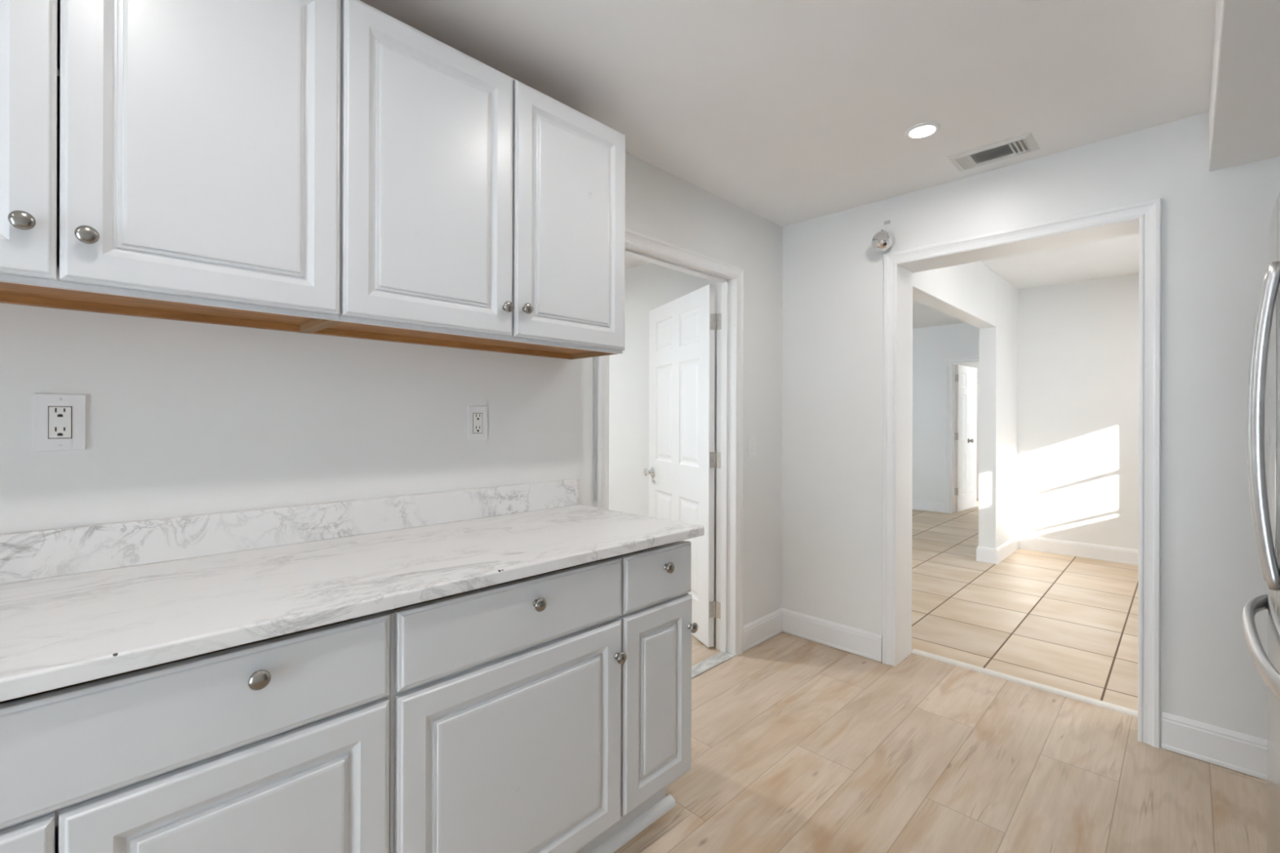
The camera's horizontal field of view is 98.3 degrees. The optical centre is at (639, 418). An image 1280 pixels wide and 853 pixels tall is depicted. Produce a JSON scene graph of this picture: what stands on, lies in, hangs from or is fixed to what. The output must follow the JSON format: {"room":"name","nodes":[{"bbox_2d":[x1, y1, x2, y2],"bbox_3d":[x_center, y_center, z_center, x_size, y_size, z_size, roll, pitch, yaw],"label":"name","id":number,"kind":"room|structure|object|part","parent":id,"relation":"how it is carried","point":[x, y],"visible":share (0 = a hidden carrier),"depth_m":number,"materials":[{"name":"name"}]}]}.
{"room":"kitchen","nodes":[
{"label":"kitchen","id":0,"kind":"room"},
{"bbox_2d":[0,152,782,625],"bbox_3d":[-1.042,0.056,1.512,0.120,2.440,5.280,0,0,45],"label":"wall","id":1,"kind":"structure","parent":0,"point":[184,419],"depth_m":1.56,"materials":[{"name":"white paint"}]},
{"bbox_2d":[33,393,85,451],"bbox_3d":[-1.259,0.008,1.202,0.008,0.122,0.078,0,0,45],"label":"outlet","id":2,"kind":"object","parent":1,"relation":"attached to","point":[59,420],"visible":1,"depth_m":1.20,"materials":[{"name":"white plastic"}]},
{"bbox_2d":[48,406,71,438],"bbox_3d":[-1.257,0.008,1.200,0.002,0.068,0.034,0,0,45],"label":"receptacle","id":3,"kind":"object","parent":2,"relation":"attached to","point":[60,417],"depth_m":1.20,"materials":[{"name":"white plastic"}]},
{"bbox_2d":[0,0,340,333],"bbox_3d":[-1.133,-0.632,1.083,0.344,0.789,0.926,0,0,45],"label":"upper cabinet","id":4,"kind":"object","parent":1,"relation":"attached to","point":[178,160],"visible":1,"depth_m":1.11,"materials":[{"name":"white wood"}]},
{"bbox_3d":[-1.051,-0.337,0.942,0.028,0.032,0.032,0,0,45],"label":"knob","id":5,"kind":"part","parent":4,"relation":"part of","materials":[{"name":"silver metal"}]},
{"bbox_3d":[-1.200,-0.632,0.825,0.020,0.767,0.456,0,0,45],"label":"door","id":6,"kind":"part","parent":4,"relation":"part of","materials":[{"name":"white wood"}]},
{"bbox_3d":[-0.997,-0.330,0.997,0.028,0.032,0.032,0,0,45],"label":"knob","id":7,"kind":"part","parent":4,"relation":"part of","materials":[{"name":"silver metal"}]},
{"bbox_3d":[-1.053,-0.632,1.003,0.019,0.789,0.926,0,0,45],"label":"frame","id":8,"kind":"part","parent":4,"relation":"part of","materials":[{"name":"white wood"}]},
{"bbox_2d":[0,479,577,584],"bbox_3d":[-1.128,0.289,1.323,0.018,0.101,2.492,0,0,45],"label":"backsplash","id":9,"kind":"structure","parent":1,"relation":"attached to","point":[24,556],"depth_m":1.42,"materials":[{"name":"stone"}]},
{"bbox_2d":[305,0,625,359],"bbox_3d":[-0.478,-0.630,1.744,0.344,0.789,0.934,0,0,45],"label":"upper cabinet","id":10,"kind":"object","parent":1,"relation":"attached to","point":[480,209],"visible":0.98,"depth_m":1.55,"materials":[{"name":"white wood"}]},
{"bbox_3d":[-0.545,-0.630,1.485,0.020,0.767,0.464,0,0,45],"label":"door","id":11,"kind":"part","parent":10,"relation":"part of","materials":[{"name":"white wood"}]},
{"bbox_3d":[-0.386,-0.326,1.613,0.028,0.032,0.032,0,0,45],"label":"knob","id":12,"kind":"part","parent":10,"relation":"part of","materials":[{"name":"silver metal"}]},
{"bbox_3d":[-0.338,-0.330,1.661,0.028,0.032,0.032,0,0,45],"label":"knob","id":13,"kind":"part","parent":10,"relation":"part of","materials":[{"name":"silver metal"}]},
{"bbox_3d":[-0.216,-0.629,1.817,0.020,0.767,0.456,0,0,45],"label":"door","id":14,"kind":"part","parent":10,"relation":"part of","materials":[{"name":"white wood"}]},
{"bbox_2d":[466,405,487,440],"bbox_3d":[-0.560,0.015,1.907,0.008,0.117,0.072,0,0,45],"label":"outlet","id":15,"kind":"object","parent":1,"relation":"attached to","point":[477,429],"visible":1,"depth_m":1.90,"materials":[{"name":"white plastic"}]},
{"bbox_2d":[473,413,482,433],"bbox_3d":[-0.558,0.015,1.905,0.002,0.068,0.034,0,0,45],"label":"receptacle","id":16,"kind":"object","parent":15,"relation":"attached to","point":[477,417],"depth_m":1.90,"materials":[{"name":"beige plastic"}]},
{"bbox_2d":[592,356,597,501],"bbox_3d":[-0.186,0.009,2.284,0.008,0.662,0.018,0,0,45],"label":"wall strip","id":17,"kind":"object","parent":1,"relation":"attached to","point":[594,358],"visible":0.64,"depth_m":2.28,"materials":[{"name":"white paint"}]},
{"bbox_2d":[595,227,744,655],"bbox_3d":[0.150,0.227,2.703,0.141,2.104,1.050,0,0,45],"label":"door frame","id":18,"kind":"structure","parent":1,"relation":"attached to","point":[725,496],"depth_m":3.01,"materials":[{"name":"white wood"}]},
{"bbox_2d":[643,284,721,647],"bbox_3d":[0.246,0.261,3.453,0.161,2.018,0.889,0,0,-22],"label":"door","id":19,"kind":"structure","parent":1,"relation":"in","point":[682,455],"depth_m":3.29,"materials":[{"name":"white paint"}]},
{"bbox_3d":[0.057,0.364,3.784,0.063,0.066,0.066,0,0,-22],"label":"knob","id":20,"kind":"part","parent":19,"relation":"part of","materials":[{"name":"silver metal"}]},
{"bbox_2d":[748,435,755,457],"bbox_3d":[0.634,0.154,3.110,0.010,0.120,0.072,0,0,45],"label":"light switch","id":21,"kind":"object","parent":1,"relation":"attached to","point":[752,439],"visible":1,"depth_m":3.10,"materials":[{"name":"white plastic"}]},
{"bbox_2d":[742,608,782,652],"bbox_3d":[0.711,1.210,3.187,0.016,0.136,0.428,0,0,45],"label":"baseboard","id":22,"kind":"structure","parent":1,"relation":"attached to","point":[759,630],"depth_m":3.17,"materials":[{"name":"white wood"}]},
{"bbox_2d":[359,0,1216,269],"bbox_3d":[-0.833,-1.244,1.385,5.150,0.160,5.630,0,0,45],"label":"ceiling","id":23,"kind":"structure","parent":0,"point":[787,113],"depth_m":1.86,"materials":[{"name":"paint"}]},
{"bbox_2d":[904,121,940,139],"bbox_3d":[1.133,-1.154,2.221,0.128,0.008,0.128,0,0,45],"label":"recessed light","id":24,"kind":"object","parent":23,"relation":"in","point":[923,130],"visible":1,"depth_m":2.21,"materials":[{"name":"white plastic"}]},
{"bbox_2d":[909,125,935,137],"bbox_3d":[1.133,-1.153,2.221,0.093,0.004,0.093,0,0,45],"label":"diffuser","id":25,"kind":"object","parent":24,"relation":"attached to","point":[915,131],"depth_m":2.22,"materials":[{"name":"white plastic"}]},
{"bbox_2d":[946,132,1039,171],"bbox_3d":[1.535,-1.151,2.409,0.307,0.012,0.194,0,0,45],"label":"ceiling vent","id":26,"kind":"object","parent":23,"relation":"in","point":[1024,144],"visible":1,"depth_m":2.39,"materials":[{"name":"metal"}]},
{"bbox_3d":[1.454,-1.150,2.490,0.014,0.010,0.138,0,0,45],"label":"louvre blade","id":27,"kind":"part","parent":26,"relation":"part of","materials":[{"name":"metal"}]},
{"bbox_3d":[1.465,-1.149,2.479,0.014,0.010,0.138,0,0,45],"label":"louvre blade","id":28,"kind":"part","parent":26,"relation":"part of","materials":[{"name":"metal"}]},
{"bbox_3d":[1.476,-1.149,2.467,0.014,0.010,0.138,0,0,45],"label":"louvre blade","id":29,"kind":"part","parent":26,"relation":"part of","materials":[{"name":"metal"}]},
{"bbox_3d":[1.587,-1.149,2.358,0.011,0.010,0.138,0,0,45],"label":"louvre blade","id":30,"kind":"part","parent":26,"relation":"part of","materials":[{"name":"metal"}]},
{"bbox_3d":[1.599,-1.149,2.346,0.011,0.010,0.138,0,0,45],"label":"louvre blade","id":31,"kind":"part","parent":26,"relation":"part of","materials":[{"name":"metal"}]},
{"bbox_3d":[1.611,-1.149,2.334,0.011,0.010,0.138,0,0,45],"label":"louvre blade","id":32,"kind":"part","parent":26,"relation":"part of","materials":[{"name":"metal"}]},
{"bbox_3d":[1.623,-1.149,2.322,0.011,0.010,0.138,0,0,45],"label":"louvre blade","id":33,"kind":"part","parent":26,"relation":"part of","materials":[{"name":"metal"}]},
{"bbox_2d":[1208,0,1279,171],"bbox_3d":[0.572,-1.046,-0.085,0.824,0.228,5.280,0,0,45],"label":"wall cabinet","id":34,"kind":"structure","parent":23,"relation":"attached to","point":[1244,107],"depth_m":1.54,"materials":[{"name":"paint"}]},
{"bbox_2d":[613,497,1266,852],"bbox_3d":[1.689,1.333,4.363,6.150,0.101,13.420,0,0,45],"label":"floor","id":35,"kind":"structure","parent":0,"point":[799,744],"depth_m":2.19,"materials":[{"name":"brown wood"}]},
{"bbox_2d":[0,610,390,852],"bbox_3d":[-1.026,0.831,0.975,0.653,0.890,0.929,0,0,45],"label":"base cabinet","id":36,"kind":"object","parent":35,"relation":"on","point":[281,744],"visible":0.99,"depth_m":0.90,"materials":[{"name":"grey wood"}]},
{"bbox_3d":[-0.982,0.832,0.609,0.020,0.557,0.464,0,0,45],"label":"door","id":37,"kind":"part","parent":36,"relation":"part of","materials":[{"name":"grey wood"}]},
{"bbox_3d":[-0.657,0.833,0.936,0.020,0.557,0.450,0,0,45],"label":"door","id":38,"kind":"part","parent":36,"relation":"part of","materials":[{"name":"white wood"}]},
{"bbox_3d":[-0.636,0.434,0.923,0.028,0.032,0.032,0,0,45],"label":"knob","id":39,"kind":"part","parent":36,"relation":"part of","materials":[{"name":"silver metal"}]},
{"bbox_2d":[0,479,704,702],"bbox_3d":[-0.903,0.304,1.108,0.641,0.130,2.504,0,0,45],"label":"countertop","id":40,"kind":"structure","parent":36,"relation":"on","point":[78,604],"depth_m":1.22,"materials":[{"name":"stone"}]},
{"bbox_2d":[385,540,697,852],"bbox_3d":[-0.371,0.833,1.635,0.653,0.890,0.930,0,0,45],"label":"base cabinet","id":41,"kind":"object","parent":35,"relation":"on","point":[549,712],"visible":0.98,"depth_m":1.35,"materials":[{"name":"grey wood"}]},
{"bbox_3d":[-0.271,0.838,1.326,0.020,0.559,0.614,0,0,45],"label":"door","id":42,"kind":"part","parent":41,"relation":"part of","materials":[{"name":"white wood"}]},
{"bbox_3d":[-0.270,0.467,1.326,0.020,0.159,0.614,0,0,45],"label":"drawer","id":43,"kind":"part","parent":41,"relation":"part of","materials":[{"name":"white wood"}]},
{"bbox_3d":[-0.241,0.443,1.322,0.028,0.032,0.032,0,0,45],"label":"knob","id":44,"kind":"part","parent":41,"relation":"part of","materials":[{"name":"silver metal"}]},
{"bbox_3d":[-0.053,0.651,1.511,0.028,0.032,0.032,0,0,45],"label":"knob","id":45,"kind":"part","parent":41,"relation":"part of","materials":[{"name":"silver metal"}]},
{"bbox_3d":[0.055,0.468,1.654,0.020,0.159,0.294,0,0,45],"label":"drawer","id":46,"kind":"part","parent":41,"relation":"part of","materials":[{"name":"white wood"}]},
{"bbox_3d":[0.056,0.836,1.656,0.020,0.556,0.299,0,0,45],"label":"door","id":47,"kind":"part","parent":41,"relation":"part of","materials":[{"name":"white wood"}]},
{"bbox_3d":[0.087,0.444,1.652,0.028,0.032,0.032,0,0,45],"label":"knob","id":48,"kind":"part","parent":41,"relation":"part of","materials":[{"name":"silver metal"}]},
{"bbox_3d":[0.165,0.652,1.731,0.028,0.032,0.032,0,0,45],"label":"knob","id":49,"kind":"part","parent":41,"relation":"part of","materials":[{"name":"silver metal"}]},
{"bbox_2d":[588,794,675,852],"bbox_3d":[-0.554,1.265,1.171,0.028,0.024,1.888,0,0,45],"label":"trim","id":50,"kind":"structure","parent":35,"relation":"on","point":[616,841],"depth_m":1.71,"materials":[{"name":"white wood"}]},
{"bbox_2d":[691,651,735,678],"bbox_3d":[0.163,1.276,2.687,0.082,0.006,0.922,0,0,45],"label":"threshold","id":51,"kind":"object","parent":35,"relation":"on","point":[717,659],"visible":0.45,"depth_m":2.88,"materials":[{"name":"grey stone"}]},
{"bbox_2d":[911,648,1137,717],"bbox_3d":[1.838,1.278,2.723,0.935,0.012,0.052,0,0,45],"label":"threshold","id":52,"kind":"object","parent":35,"relation":"on","point":[1044,687],"visible":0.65,"depth_m":2.66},
{"bbox_2d":[1242,192,1279,852],"bbox_3d":[1.618,0.392,0.961,0.765,1.760,0.915,0,0,45],"label":"refrigerator","id":53,"kind":"object","parent":35,"relation":"on","point":[1265,508],"visible":1,"depth_m":1.19,"materials":[{"name":"grey metal"}]},
{"bbox_3d":[1.399,0.015,1.243,0.048,0.693,0.027,0,0,45],"label":"handle","id":54,"kind":"part","parent":53,"relation":"part of","materials":[{"name":"metal"}]},
{"bbox_3d":[1.369,0.483,1.208,0.064,0.040,0.778,0,0,45],"label":"handle","id":55,"kind":"part","parent":53,"relation":"part of","materials":[{"name":"metal"}]},
{"bbox_3d":[1.335,0.015,1.179,0.048,0.693,0.027,0,0,45],"label":"handle","id":56,"kind":"part","parent":53,"relation":"part of","materials":[{"name":"metal"}]},
{"bbox_3d":[1.573,-0.028,1.330,0.090,0.920,0.456,0,0,45],"label":"door","id":57,"kind":"part","parent":53,"relation":"part of","materials":[{"name":"silver metal"}]},
{"bbox_3d":[1.409,0.821,1.167,0.090,0.745,0.915,0,0,45],"label":"freezer drawer","id":58,"kind":"part","parent":53,"relation":"part of","materials":[{"name":"silver metal"}]},
{"bbox_3d":[1.250,-0.029,1.004,0.090,0.920,0.456,0,0,45],"label":"door","id":59,"kind":"part","parent":53,"relation":"part of","materials":[{"name":"silver metal"}]},
{"bbox_2d":[608,111,1279,746],"bbox_3d":[1.136,-0.068,3.232,5.350,2.700,0.230,0,0,45],"label":"wall","id":60,"kind":"structure","parent":0,"point":[1215,224],"depth_m":2.31,"materials":[{"name":"white paint"}]},
{"bbox_2d":[782,608,882,662],"bbox_3d":[1.062,1.211,3.128,0.598,0.136,0.016,0,0,45],"label":"baseboard","id":61,"kind":"structure","parent":60,"relation":"attached to","point":[855,641],"depth_m":3.10,"materials":[{"name":"white wood"}]},
{"bbox_2d":[871,220,893,251],"bbox_3d":[1.259,-0.956,2.876,0.103,0.171,0.106,0,0,45],"label":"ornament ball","id":62,"kind":"object","parent":60,"relation":"hanging from","point":[882,241],"visible":1,"depth_m":2.84,"materials":[{"name":"silver metal"}]},
{"bbox_2d":[882,197,1161,747],"bbox_3d":[1.740,0.210,2.620,1.063,2.148,0.250,0,0,45],"label":"door frame","id":63,"kind":"structure","parent":60,"relation":"attached to","point":[1148,212],"depth_m":2.50,"materials":[{"name":"white wood"}]},
{"bbox_2d":[1161,711,1267,780],"bbox_3d":[2.374,1.215,1.827,0.947,0.136,0.016,0,0,45],"label":"baseboard","id":64,"kind":"structure","parent":60,"relation":"attached to","point":[1245,753],"depth_m":2.06,"materials":[{"name":"white wood"}]},
{"bbox_2d":[911,323,979,502],"bbox_3d":[3.686,0.000,8.188,3.595,2.580,0.120,0,0,45],"label":"wall","id":65,"kind":"structure","parent":0,"point":[931,345],"depth_m":7.72,"materials":[{"name":"white paint"}]},
{"bbox_2d":[911,499,944,512],"bbox_3d":[3.313,1.218,8.458,2.450,0.136,0.016,0,0,45],"label":"baseboard","id":66,"kind":"structure","parent":65,"relation":"attached to","point":[925,505],"depth_m":7.74,"materials":[{"name":"white wood"}]},
{"bbox_2d":[954,364,977,511],"bbox_3d":[4.647,0.271,7.828,0.754,2.020,0.099,0,0,-41],"label":"door","id":67,"kind":"structure","parent":65,"relation":"in","point":[966,377],"depth_m":7.81,"materials":[{"name":"white paint"}]},
{"bbox_3d":[4.686,0.311,7.838,0.066,0.066,0.063,0,0,-41],"label":"knob","id":68,"kind":"part","parent":67,"relation":"part of","materials":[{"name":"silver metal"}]},
{"bbox_2d":[944,355,978,513],"bbox_3d":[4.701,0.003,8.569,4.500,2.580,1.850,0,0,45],"label":"door frame","id":69,"kind":"structure","parent":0,"point":[970,365],"depth_m":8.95,"materials":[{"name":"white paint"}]},
{"bbox_2d":[954,490,978,498],"bbox_3d":[5.294,1.224,9.100,4.200,0.136,0.016,0,0,45],"label":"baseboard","id":70,"kind":"structure","parent":69,"relation":"attached to","point":[977,491],"depth_m":8.94,"materials":[{"name":"white wood"}]},
{"bbox_2d":[912,261,1017,548],"bbox_3d":[2.578,-0.003,4.421,0.135,2.580,3.490,0,0,45],"label":"wall","id":71,"kind":"structure","parent":0,"point":[972,294],"depth_m":4.97,"materials":[{"name":"white paint"}]},
{"bbox_2d":[976,534,1018,564],"bbox_3d":[3.410,1.221,5.264,0.167,0.136,0.876,0,0,45],"label":"baseboard","id":72,"kind":"structure","parent":71,"relation":"attached to","point":[984,554],"depth_m":5.00,"materials":[{"name":"white wood"}]},
{"bbox_2d":[912,233,1139,328],"bbox_3d":[3.679,-1.350,6.362,6.150,0.120,7.790,0,0,45],"label":"ceiling","id":73,"kind":"structure","parent":0,"point":[1116,256],"depth_m":4.69,"materials":[{"name":"paint"}]},
{"bbox_2d":[1017,273,1139,549],"bbox_3d":[4.672,0.003,4.718,2.420,2.580,0.120,0,0,45],"label":"wall","id":74,"kind":"structure","parent":0,"point":[1077,390],"depth_m":5.18,"materials":[{"name":"white paint"}]},
{"bbox_2d":[1017,534,1137,564],"bbox_3d":[4.602,1.225,4.688,2.370,0.136,0.016,0,0,45],"label":"baseboard","id":75,"kind":"structure","parent":74,"relation":"attached to","point":[1111,553],"depth_m":5.17,"materials":[{"name":"white wood"}]}
]}

